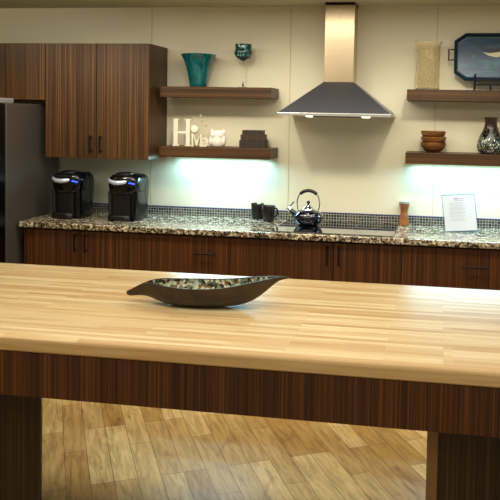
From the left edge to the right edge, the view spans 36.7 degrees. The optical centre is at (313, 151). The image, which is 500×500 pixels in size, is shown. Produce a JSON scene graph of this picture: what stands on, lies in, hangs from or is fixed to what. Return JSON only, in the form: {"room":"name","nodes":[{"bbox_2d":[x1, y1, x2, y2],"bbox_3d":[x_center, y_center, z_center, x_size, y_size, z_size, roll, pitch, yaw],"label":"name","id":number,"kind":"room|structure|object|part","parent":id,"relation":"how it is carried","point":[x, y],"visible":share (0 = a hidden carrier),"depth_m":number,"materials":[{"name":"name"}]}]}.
{"room":"kitchen","nodes":[
{"label":"kitchen","id":0,"kind":"room"},
{"bbox_2d":[42,398,426,499],"bbox_3d":[-0.585,1.576,2.174,6.350,0.050,6.600,2,3,10],"label":"floor","id":1,"kind":"structure","parent":0,"point":[91,450],"depth_m":3.64,"materials":[{"name":"brown wood"}]},
{"bbox_2d":[0,98,57,263],"bbox_3d":[-2.426,0.493,5.303,0.870,1.745,0.831,2,3,10],"label":"refrigerator","id":2,"kind":"object","parent":1,"relation":"on","point":[26,182],"visible":0.63,"depth_m":5.12,"materials":[{"name":"grey metal"}]},
{"bbox_3d":[-2.260,0.493,4.955,0.428,1.623,0.080,2,3,9],"label":"door","id":3,"kind":"part","parent":2,"relation":"part of","materials":[{"name":"grey metal"}]},
{"bbox_2d":[24,227,140,269],"bbox_3d":[-1.523,0.945,5.321,0.833,0.874,0.635,2,3,10],"label":"base cabinet","id":4,"kind":"object","parent":1,"relation":"on","point":[42,246],"visible":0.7,"depth_m":5.03,"materials":[{"name":"brown wood"}]},
{"bbox_3d":[-1.772,0.904,5.085,0.414,0.758,0.020,2,3,9],"label":"door","id":5,"kind":"part","parent":4,"relation":"part of","materials":[{"name":"brown wood"}]},
{"bbox_3d":[-1.602,0.610,5.014,0.011,0.125,0.035,2,3,9],"label":"handle","id":6,"kind":"part","parent":4,"relation":"part of","materials":[{"name":"black metal"}]},
{"bbox_3d":[-1.530,0.611,5.002,0.011,0.125,0.035,2,3,9],"label":"handle","id":7,"kind":"part","parent":4,"relation":"part of","materials":[{"name":"black metal"}]},
{"bbox_3d":[-1.361,0.915,5.016,0.414,0.758,0.020,2,3,9],"label":"door","id":8,"kind":"part","parent":4,"relation":"part of","materials":[{"name":"brown wood"}]},
{"bbox_2d":[18,211,499,248],"bbox_3d":[0.070,0.529,5.040,4.100,0.040,0.638,2,3,10],"label":"countertop","id":9,"kind":"structure","parent":4,"relation":"on","point":[418,235],"depth_m":4.93,"materials":[{"name":"stone"}]},
{"bbox_2d":[52,170,93,218],"bbox_3d":[-1.746,0.292,5.377,0.305,0.333,0.379,2,3,10],"label":"coffee machine","id":10,"kind":"object","parent":9,"relation":"on","point":[73,190],"visible":1,"depth_m":5.23,"materials":[{"name":"black plastic"}]},
{"bbox_3d":[-1.758,0.196,5.225,0.178,0.042,0.084,2,3,9],"label":"lid lever","id":11,"kind":"part","parent":10,"relation":"part of","materials":[{"name":"silver metal"}]},
{"bbox_2d":[52,212,74,218],"bbox_3d":[-1.752,0.443,5.274,0.168,0.041,0.140,2,3,9],"label":"drip tray","id":12,"kind":"object","parent":10,"relation":"on","point":[57,215],"depth_m":5.21,"materials":[{"name":"black plastic"}]},
{"bbox_3d":[-1.659,0.207,5.197,0.056,0.042,0.014,2,3,9],"label":"control panel","id":13,"kind":"part","parent":10,"relation":"part of","materials":[{"name":"blue plastic"}]},
{"bbox_2d":[108,172,148,221],"bbox_3d":[-1.334,0.303,5.308,0.305,0.333,0.379,2,3,10],"label":"coffee machine","id":14,"kind":"object","parent":9,"relation":"on","point":[128,193],"visible":1,"depth_m":5.16,"materials":[{"name":"black plastic"}]},
{"bbox_3d":[-1.346,0.207,5.156,0.178,0.042,0.084,2,3,9],"label":"lid lever","id":15,"kind":"part","parent":14,"relation":"part of","materials":[{"name":"silver metal"}]},
{"bbox_2d":[108,214,130,221],"bbox_3d":[-1.339,0.454,5.205,0.168,0.041,0.140,2,3,9],"label":"drip tray","id":16,"kind":"object","parent":14,"relation":"on","point":[111,217],"depth_m":5.14,"materials":[{"name":"black plastic"}]},
{"bbox_3d":[-1.247,0.218,5.128,0.056,0.042,0.014,2,3,9],"label":"control panel","id":17,"kind":"part","parent":14,"relation":"part of","materials":[{"name":"blue plastic"}]},
{"bbox_2d":[251,203,263,218],"bbox_3d":[-0.403,0.427,5.394,0.096,0.112,0.108,-1,4,-39],"label":"mug","id":18,"kind":"object","parent":9,"relation":"on","point":[256,209],"visible":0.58,"depth_m":5.36,"materials":[{"name":"black ceramic"}]},
{"bbox_2d":[262,205,277,221],"bbox_3d":[-0.316,0.434,5.277,0.096,0.112,0.108,-1,3,-31],"label":"mug","id":19,"kind":"object","parent":9,"relation":"on","point":[268,211],"visible":1,"depth_m":5.25,"materials":[{"name":"black ceramic"}]},
{"bbox_2d":[271,220,397,236],"bbox_3d":[0.157,0.509,5.011,0.790,0.006,0.520,2,3,10],"label":"cooktop","id":20,"kind":"object","parent":9,"relation":"in","point":[340,228],"visible":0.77,"depth_m":4.95,"materials":[{"name":"black glass"}]},
{"bbox_2d":[286,189,322,226],"bbox_3d":[-0.048,0.374,5.082,0.233,0.248,0.206,3,4,39],"label":"kettle","id":21,"kind":"object","parent":20,"relation":"on","point":[307,216],"visible":1,"depth_m":5.02,"materials":[{"name":"silver metal"}]},
{"bbox_3d":[-0.037,0.376,5.073,0.092,0.035,0.092,2,3,9],"label":"lid","id":22,"kind":"part","parent":21,"relation":"part of","materials":[{"name":"silver metal"}]},
{"bbox_3d":[-0.036,0.333,5.071,0.163,0.150,0.010,2,3,9],"label":"handle","id":23,"kind":"part","parent":21,"relation":"part of","materials":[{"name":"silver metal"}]},
{"bbox_2d":[398,201,409,225],"bbox_3d":[0.630,0.426,5.222,0.081,0.168,0.081,2,3,10],"label":"pepper mill","id":24,"kind":"object","parent":9,"relation":"on","point":[404,205],"visible":1,"depth_m":5.20,"materials":[{"name":"orange wood"}]},
{"bbox_2d":[441,194,478,232],"bbox_3d":[0.971,0.406,4.977,0.250,0.249,0.128,2,3,10],"label":"sign holder","id":25,"kind":"object","parent":9,"relation":"on","point":[459,211],"visible":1,"depth_m":4.97,"materials":[{"name":"white paper"}]},
{"bbox_2d":[140,233,267,276],"bbox_3d":[-0.687,0.967,5.181,0.861,0.874,0.635,2,3,10],"label":"base cabinet","id":26,"kind":"object","parent":1,"relation":"on","point":[197,254],"visible":0.2,"depth_m":4.89,"materials":[{"name":"brown wood"}]},
{"bbox_3d":[-0.709,0.662,4.866,0.150,0.011,0.035,2,3,9],"label":"handle","id":27,"kind":"part","parent":26,"relation":"part of","materials":[{"name":"black metal"}]},
{"bbox_2d":[0,263,499,499],"bbox_3d":[-0.020,1.069,2.894,3.800,0.915,1.096,2,3,10],"label":"kitchen island","id":28,"kind":"object","parent":1,"relation":"on","point":[407,357],"visible":1,"depth_m":2.46,"materials":[{"name":"brown wood"}]},
{"bbox_3d":[-1.423,1.126,2.632,1.002,0.774,0.010,2,3,9],"label":"leg panel","id":29,"kind":"part","parent":28,"relation":"part of","materials":[{"name":"brown wood"}]},
{"bbox_2d":[126,276,289,306],"bbox_3d":[-0.416,0.538,2.925,0.646,0.125,0.195,2,3,10],"label":"bowl","id":30,"kind":"object","parent":28,"relation":"on","point":[194,292],"visible":1,"depth_m":2.87,"materials":[{"name":"brown wood"}]},
{"bbox_3d":[1.037,1.191,2.232,1.330,0.774,0.026,2,3,9],"label":"leg panel","id":31,"kind":"part","parent":28,"relation":"part of","materials":[{"name":"brown wood"}]},
{"bbox_2d":[267,239,401,284],"bbox_3d":[0.164,0.990,5.038,0.863,0.874,0.635,2,3,10],"label":"base cabinet","id":32,"kind":"object","parent":1,"relation":"on","point":[294,259],"visible":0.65,"depth_m":4.74,"materials":[{"name":"brown wood"}]},
{"bbox_3d":[-0.093,0.949,4.803,0.429,0.758,0.020,2,3,9],"label":"door","id":33,"kind":"part","parent":32,"relation":"part of","materials":[{"name":"brown wood"}]},
{"bbox_3d":[0.084,0.655,4.732,0.011,0.125,0.035,2,3,9],"label":"handle","id":34,"kind":"part","parent":32,"relation":"part of","materials":[{"name":"black metal"}]},
{"bbox_3d":[0.157,0.656,4.720,0.011,0.125,0.035,2,3,9],"label":"handle","id":35,"kind":"part","parent":32,"relation":"part of","materials":[{"name":"black metal"}]},
{"bbox_3d":[0.333,0.961,4.732,0.429,0.758,0.020,2,3,9],"label":"door","id":36,"kind":"part","parent":32,"relation":"part of","materials":[{"name":"brown wood"}]},
{"bbox_2d":[401,245,499,289],"bbox_3d":[1.026,1.013,4.894,0.884,0.874,0.635,2,3,10],"label":"base cabinet","id":37,"kind":"object","parent":1,"relation":"on","point":[432,266],"visible":0.25,"depth_m":4.62,"materials":[{"name":"brown wood"}]},
{"bbox_3d":[0.982,0.708,4.583,0.150,0.011,0.035,2,3,9],"label":"handle","id":38,"kind":"part","parent":37,"relation":"part of","materials":[{"name":"black metal"}]},
{"bbox_2d":[0,6,499,218],"bbox_3d":[-0.004,0.210,5.425,6.350,2.489,0.120,2,3,10],"label":"wall","id":39,"kind":"structure","parent":0,"point":[353,165],"depth_m":5.36,"materials":[{"name":"paint"}]},
{"bbox_2d":[0,43,45,100],"bbox_3d":[-2.319,-0.588,5.540,0.906,0.400,0.348,2,3,10],"label":"upper cabinet","id":40,"kind":"object","parent":39,"relation":"attached to","point":[22,65],"visible":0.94,"depth_m":5.32,"materials":[{"name":"brown wood"}]},
{"bbox_2d":[45,43,167,159],"bbox_3d":[-1.496,-0.363,5.394,0.774,0.804,0.383,2,3,10],"label":"upper cabinet","id":41,"kind":"object","parent":39,"relation":"attached to","point":[103,100],"visible":1,"depth_m":5.24,"materials":[{"name":"brown wood"}]},
{"bbox_3d":[-1.711,-0.361,5.281,0.385,0.804,0.019,2,3,9],"label":"door","id":42,"kind":"part","parent":41,"relation":"part of","materials":[{"name":"brown wood"}]},
{"bbox_3d":[-1.328,-0.351,5.217,0.385,0.804,0.019,2,3,9],"label":"door","id":43,"kind":"part","parent":41,"relation":"part of","materials":[{"name":"brown wood"}]},
{"bbox_2d":[150,37,151,203],"bbox_3d":[-1.204,-0.339,5.541,0.005,1.449,0.002,2,3,10],"label":"trim","id":44,"kind":"structure","parent":39,"relation":"attached to","point":[151,37],"depth_m":5.57,"materials":[{"name":"beige paint"}]},
{"bbox_2d":[159,145,277,159],"bbox_3d":[-0.677,0.001,5.341,0.803,0.076,0.249,2,3,10],"label":"floating shelf","id":45,"kind":"object","parent":39,"relation":"attached to","point":[226,152],"visible":0.98,"depth_m":5.22,"materials":[{"name":"brown wood"}]},
{"bbox_2d":[172,114,208,146],"bbox_3d":[-0.872,-0.157,5.313,0.275,0.232,0.042,2,3,10],"label":"home sign","id":46,"kind":"object","parent":45,"relation":"on","point":[194,129],"visible":1,"depth_m":5.31,"materials":[{"name":"beige paint"}]},
{"bbox_2d":[209,129,225,146],"bbox_3d":[-0.676,-0.098,5.273,0.123,0.127,0.096,2,3,10],"label":"owl figurine","id":47,"kind":"object","parent":45,"relation":"on","point":[217,138],"visible":1,"depth_m":5.24,"materials":[{"name":"beige ceramic"}]},
{"bbox_2d":[239,140,268,147],"bbox_3d":[-0.422,-0.057,5.290,0.183,0.052,0.151,1,3,7],"label":"book","id":48,"kind":"object","parent":45,"relation":"on","point":[242,143],"visible":0.92,"depth_m":5.22,"materials":[{"name":"brown paper"}]},
{"bbox_2d":[240,134,266,140],"bbox_3d":[-0.421,-0.103,5.281,0.172,0.040,0.142,2,3,10],"label":"book","id":49,"kind":"object","parent":48,"relation":"on","point":[242,136],"visible":0.96,"depth_m":5.21,"materials":[{"name":"brown paper"}]},
{"bbox_2d":[242,130,265,134],"bbox_3d":[-0.422,-0.138,5.272,0.145,0.030,0.121,1,3,7],"label":"book","id":50,"kind":"object","parent":49,"relation":"on","point":[246,132],"visible":1,"depth_m":5.21,"materials":[{"name":"brown paper"}]},
{"bbox_2d":[160,86,278,98],"bbox_3d":[-0.669,-0.420,5.321,0.803,0.074,0.249,2,3,10],"label":"floating shelf","id":51,"kind":"object","parent":39,"relation":"attached to","point":[165,91],"visible":1,"depth_m":5.20,"materials":[{"name":"brown wood"}]},
{"bbox_2d":[180,53,216,86],"bbox_3d":[-0.823,-0.578,5.335,0.260,0.232,0.260,2,3,10],"label":"glass vase","id":52,"kind":"object","parent":51,"relation":"on","point":[198,65],"visible":0.88,"depth_m":5.27,"materials":[{"name":"teal glass"}]},
{"bbox_2d":[234,43,252,86],"bbox_3d":[-0.498,-0.606,5.279,0.130,0.306,0.130,2,3,10],"label":"goblet","id":53,"kind":"object","parent":51,"relation":"on","point":[243,52],"visible":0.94,"depth_m":5.23,"materials":[{"name":"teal glass"}]},
{"bbox_3d":[-0.499,-0.551,5.282,0.080,0.196,0.080,2,3,9],"label":"stem","id":54,"kind":"part","parent":53,"relation":"part of","materials":[{"name":"clear glass"}]},
{"bbox_2d":[234,43,252,60],"bbox_3d":[-0.496,-0.701,5.275,0.130,0.116,0.130,2,3,9],"label":"cup","id":55,"kind":"object","parent":53,"relation":"on","point":[243,51],"depth_m":5.23,"materials":[{"name":"glass"}]},
{"bbox_2d":[288,7,291,190],"bbox_3d":[-0.174,-0.311,5.369,0.005,1.449,0.002,2,3,10],"label":"trim","id":56,"kind":"structure","parent":39,"relation":"attached to","point":[291,7],"depth_m":5.37,"materials":[{"name":"beige paint"}]},
{"bbox_2d":[93,203,499,227],"bbox_3d":[0.124,0.464,5.347,4.098,0.063,0.012,2,3,10],"label":"tile backsplash","id":57,"kind":"structure","parent":39,"relation":"attached to","point":[101,207],"depth_m":5.35,"materials":[{"name":"tile"}]},
{"bbox_3d":[0.124,0.434,5.345,4.098,0.004,0.012,2,3,9],"label":"trim","id":58,"kind":"part","parent":57,"relation":"part of","materials":[{"name":"blue"}]},
{"bbox_2d":[278,2,395,117],"bbox_3d":[0.175,-0.623,5.043,0.737,0.781,0.499,2,3,10],"label":"range hood","id":59,"kind":"object","parent":39,"relation":"attached to","point":[339,94],"visible":1,"depth_m":5.07,"materials":[{"name":"silver metal"}]},
{"bbox_3d":[0.167,-0.236,5.057,0.297,0.005,0.350,2,3,10],"label":"filter panel","id":60,"kind":"part","parent":59,"relation":"part of","materials":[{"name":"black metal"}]},
{"bbox_2d":[432,11,437,214],"bbox_3d":[0.844,-0.284,5.199,0.005,1.449,0.002,2,3,10],"label":"trim","id":61,"kind":"structure","parent":39,"relation":"attached to","point":[437,11],"depth_m":5.20,"materials":[{"name":"beige paint"}]},
{"bbox_2d":[405,151,499,165],"bbox_3d":[1.067,0.047,5.049,0.882,0.076,0.249,2,3,10],"label":"floating shelf","id":62,"kind":"object","parent":39,"relation":"attached to","point":[411,157],"visible":1,"depth_m":4.95,"materials":[{"name":"brown wood"}]},
{"bbox_2d":[420,142,445,152],"bbox_3d":[0.810,-0.031,5.074,0.174,0.066,0.174,2,3,10],"label":"wooden bowl","id":63,"kind":"object","parent":62,"relation":"on","point":[428,147],"visible":0.95,"depth_m":5.01,"materials":[{"name":"brown wood"}]},
{"bbox_2d":[421,136,445,142],"bbox_3d":[0.812,-0.070,5.071,0.171,0.066,0.171,3,3,36],"label":"wooden bowl","id":64,"kind":"object","parent":63,"relation":"in","point":[424,139],"visible":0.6,"depth_m":5.00,"materials":[{"name":"brown wood"}]},
{"bbox_2d":[421,131,445,136],"bbox_3d":[0.810,-0.110,5.071,0.169,0.064,0.169,-1,3,-32],"label":"wooden bowl","id":65,"kind":"object","parent":64,"relation":"in","point":[424,133],"visible":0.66,"depth_m":5.00,"materials":[{"name":"brown wood"}]},
{"bbox_2d":[477,117,499,153],"bbox_3d":[1.181,-0.109,4.998,0.180,0.244,0.180,2,3,10],"label":"decorative vase","id":66,"kind":"object","parent":62,"relation":"on","point":[488,142],"visible":0.98,"depth_m":4.95,"materials":[{"name":"ceramic"}]},
{"bbox_2d":[407,89,499,102],"bbox_3d":[1.075,-0.373,5.029,0.882,0.074,0.249,2,3,10],"label":"floating shelf","id":67,"kind":"object","parent":39,"relation":"attached to","point":[492,96],"visible":1,"depth_m":4.93,"materials":[{"name":"brown wood"}]},
{"bbox_2d":[415,41,442,89],"bbox_3d":[0.774,-0.580,5.066,0.187,0.323,0.187,2,3,10],"label":"glass vase","id":68,"kind":"object","parent":67,"relation":"on","point":[428,52],"visible":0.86,"depth_m":5.00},
{"bbox_2d":[474,74,499,89],"bbox_3d":[1.304,-0.507,5.022,0.448,0.200,0.126,2,3,10],"label":"display stand","id":69,"kind":"object","parent":67,"relation":"on","point":[475,79],"visible":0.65,"depth_m":4.99,"materials":[{"name":"black metal"}]},
{"bbox_2d":[448,33,499,80],"bbox_3d":[1.307,-0.635,5.019,0.803,0.325,0.076,2,3,10],"label":"serving tray","id":70,"kind":"object","parent":69,"relation":"on","point":[478,54],"visible":1,"depth_m":5.06,"materials":[{"name":"blue paint"}]},
{"bbox_3d":[0.932,-0.659,5.075,0.044,0.082,0.025,2,3,9],"label":"handle","id":71,"kind":"part","parent":70,"relation":"part of","materials":[{"name":"gold metal"}]},
{"bbox_3d":[1.309,-0.632,5.031,0.664,0.270,0.048,2,3,9],"label":"panel","id":72,"kind":"part","parent":70,"relation":"part of","materials":[{"name":"blue paint"}]},
{"bbox_3d":[1.088,-0.468,5.055,0.012,0.111,0.116,2,3,9],"label":"leg","id":73,"kind":"part","parent":69,"relation":"part of","materials":[{"name":"black metal"}]},
{"bbox_2d":[0,0,499,7],"bbox_3d":[-0.528,-0.937,2.112,6.350,0.100,6.720,2,3,10],"label":"ceiling","id":74,"kind":"structure","parent":0,"point":[3,3],"depth_m":5.24,"materials":[{"name":"paint"}]}
]}

